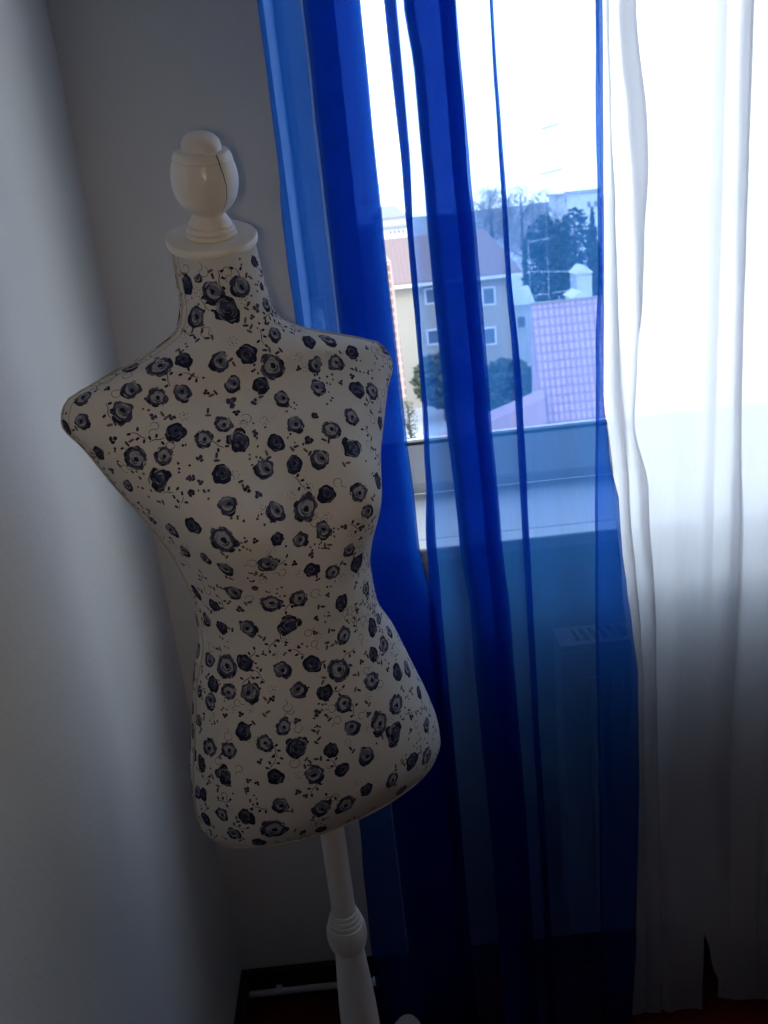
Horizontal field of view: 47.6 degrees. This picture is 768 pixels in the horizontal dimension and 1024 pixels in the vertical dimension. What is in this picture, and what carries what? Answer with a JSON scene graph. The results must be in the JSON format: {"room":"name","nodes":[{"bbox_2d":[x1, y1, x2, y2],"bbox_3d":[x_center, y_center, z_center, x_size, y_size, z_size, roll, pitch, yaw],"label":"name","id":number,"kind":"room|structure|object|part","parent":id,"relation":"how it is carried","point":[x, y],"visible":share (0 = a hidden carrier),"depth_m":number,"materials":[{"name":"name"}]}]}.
{"room":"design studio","nodes":[
{"label":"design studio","id":0,"kind":"room"},
{"bbox_2d":[0,0,241,1023],"bbox_3d":[-0.430,0.445,-0.532,0.200,2.500,3.933,-6,19,0],"label":"wall","id":1,"kind":"structure","parent":0,"point":[114,908],"depth_m":1.04,"materials":[{"name":"paint"}]},
{"bbox_2d":[234,969,251,1023],"bbox_3d":[-0.203,1.575,-0.133,0.012,0.070,3.933,-6,19,0],"label":"baseboard","id":2,"kind":"structure","parent":1,"relation":"attached to","point":[242,1014],"depth_m":1.66,"materials":[{"name":"brown wood"}]},
{"bbox_2d":[46,0,428,970],"bbox_3d":[1.222,-0.442,1.498,3.675,2.500,0.367,-6,19,0],"label":"wall","id":3,"kind":"structure","parent":0,"point":[139,76],"depth_m":1.24,"materials":[{"name":"paint"}]},
{"bbox_2d":[249,976,375,997],"bbox_3d":[-0.137,0.931,1.704,0.254,0.017,0.018,-6,19,0],"label":"pipe","id":4,"kind":"object","parent":3,"relation":"attached to","point":[279,990],"visible":0.62,"depth_m":1.70,"materials":[{"name":"white plastic"}]},
{"bbox_2d":[247,934,709,999],"bbox_3d":[1.357,0.760,1.718,3.263,0.070,0.014,-6,19,0],"label":"baseboard","id":5,"kind":"structure","parent":3,"relation":"attached to","point":[321,971],"depth_m":1.71,"materials":[{"name":"brown wood"}]},
{"bbox_2d":[407,418,613,561],"bbox_3d":[1.153,-0.792,1.320,2.729,1.473,0.351,-6,19,0],"label":"windowsill","id":6,"kind":"structure","parent":3,"relation":"in","point":[416,445],"depth_m":1.61,"materials":[{"name":"white laminate"}]},
{"bbox_3d":[0.299,-0.750,1.426,0.909,1.404,0.059,-6,19,0],"label":"sash","id":7,"kind":"part","parent":6,"relation":"part of","materials":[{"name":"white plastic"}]},
{"bbox_3d":[1.147,-0.849,1.448,2.639,1.448,0.073,-6,19,0],"label":"frame","id":8,"kind":"part","parent":6,"relation":"part of","materials":[{"name":"white plastic"}]},
{"bbox_3d":[1.227,-0.101,1.528,2.729,0.024,0.286,-6,19,0],"label":"sill","id":9,"kind":"part","parent":6,"relation":"part of","materials":[{"name":"white laminate"}]},
{"bbox_2d":[249,952,767,1023],"bbox_3d":[1.430,1.501,-0.010,3.675,0.200,4.500,-6,19,0],"label":"floor","id":10,"kind":"structure","parent":0,"point":[321,1008],"depth_m":1.66,"materials":[{"name":"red carpet"}]},
{"bbox_2d":[60,130,440,1023],"bbox_3d":[-0.107,0.368,1.058,0.421,1.534,0.422,-13,20,-18],"label":"mannequin","id":11,"kind":"object","parent":10,"relation":"on","point":[248,440],"visible":1,"depth_m":0.88,"materials":[{"name":"fabric"}]},
{"bbox_3d":[-0.071,0.333,1.068,0.281,0.003,0.207,-6,19,0],"label":"hem cord","id":12,"kind":"part","parent":11,"relation":"part of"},
{"bbox_3d":[0.035,0.912,1.396,0.070,0.204,0.252,-1,20,14],"label":"leg","id":13,"kind":"part","parent":11,"relation":"part of","materials":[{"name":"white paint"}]},
{"bbox_3d":[1.159,-1.034,-0.898,3.675,0.200,4.500,-6,19,0],"label":"ceiling","id":14,"kind":"structure","parent":0,"visible":0},
{"bbox_3d":[1.148,-1.489,0.760,3.020,0.034,0.094,-6,19,0],"label":"rail","id":15,"kind":"object","parent":14,"relation":"attached to","visible":0},
{"bbox_2d":[257,0,638,1023],"bbox_3d":[0.109,-0.187,1.169,0.458,2.400,0.042,-6,19,0],"label":"curtain","id":16,"kind":"object","parent":15,"relation":"hanging from","point":[501,887],"visible":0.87,"depth_m":1.21,"materials":[{"name":"blue fabric"}]},
{"bbox_3d":[-0.037,-0.170,1.165,0.165,2.400,0.029,-8,19,-5],"label":"curtain panel","id":17,"kind":"part","parent":16,"relation":"part of","materials":[{"name":"blue fabric"}]},
{"bbox_3d":[0.183,-0.195,1.171,0.309,2.400,0.038,-6,19,0],"label":"curtain panel","id":18,"kind":"part","parent":16,"relation":"part of","materials":[{"name":"blue fabric"}]},
{"bbox_2d":[603,0,767,1014],"bbox_3d":[1.462,-0.338,1.189,2.342,2.400,0.028,-6,19,0],"label":"curtain","id":19,"kind":"object","parent":15,"relation":"hanging from","point":[685,82],"visible":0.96,"depth_m":1.24,"materials":[{"name":"white fabric"}]},
{"bbox_3d":[1.534,-0.345,1.187,2.198,2.400,0.023,-6,19,0],"label":"curtain panel","id":20,"kind":"part","parent":19,"relation":"part of","materials":[{"name":"white fabric"}]},
{"label":"outside","id":21,"kind":"structure","parent":0,"visible":0},
{"bbox_2d":[404,407,422,435],"bbox_3d":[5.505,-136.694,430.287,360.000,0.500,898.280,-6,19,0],"label":"ground","id":22,"kind":"structure","parent":21,"point":[418,411],"depth_m":57.48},
{"bbox_2d":[381,205,405,225],"bbox_3d":[1.415,-58.395,186.317,8.060,13.739,11.200,-6,19,0],"label":"house","id":23,"kind":"structure","parent":22,"relation":"on","point":[391,214],"depth_m":180.55,"materials":[{"name":"concrete"}]},
{"bbox_2d":[383,223,406,238],"bbox_3d":[1.959,-43.648,149.088,5.402,10.420,10.800,-6,19,0],"label":"apartment block","id":24,"kind":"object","parent":22,"relation":"on","point":[397,230],"visible":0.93,"depth_m":142.97,"materials":[{"name":"white paint"}]},
{"bbox_2d":[386,256,406,397],"bbox_3d":[-1.506,-0.837,25.227,4.550,12.182,5.700,-6,19,0],"label":"gabled house","id":25,"kind":"structure","parent":22,"relation":"on","point":[389,267],"depth_m":21.40,"materials":[{"name":"white paint"}]},
{"bbox_2d":[384,237,421,408],"bbox_3d":[2.472,-14.606,63.269,13.576,12.221,10.520,-6,19,0],"label":"house","id":26,"kind":"structure","parent":22,"relation":"on","point":[397,251],"depth_m":59.49,"materials":[{"name":"beige paint"}]},
{"bbox_2d":[403,400,418,438],"bbox_3d":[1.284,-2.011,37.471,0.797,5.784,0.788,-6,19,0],"label":"shrub","id":27,"kind":"object","parent":22,"relation":"on","point":[408,425],"visible":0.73,"depth_m":36.78,"materials":[{"name":"green plant"}]},
{"bbox_2d":[409,364,421,401],"bbox_3d":[3.814,-8.126,56.097,4.175,4.509,4.059,12,26,42],"label":"shrub","id":28,"kind":"object","parent":22,"relation":"on","point":[415,380],"visible":0.05,"depth_m":55.73,"materials":[{"name":"green plant"}]}
]}

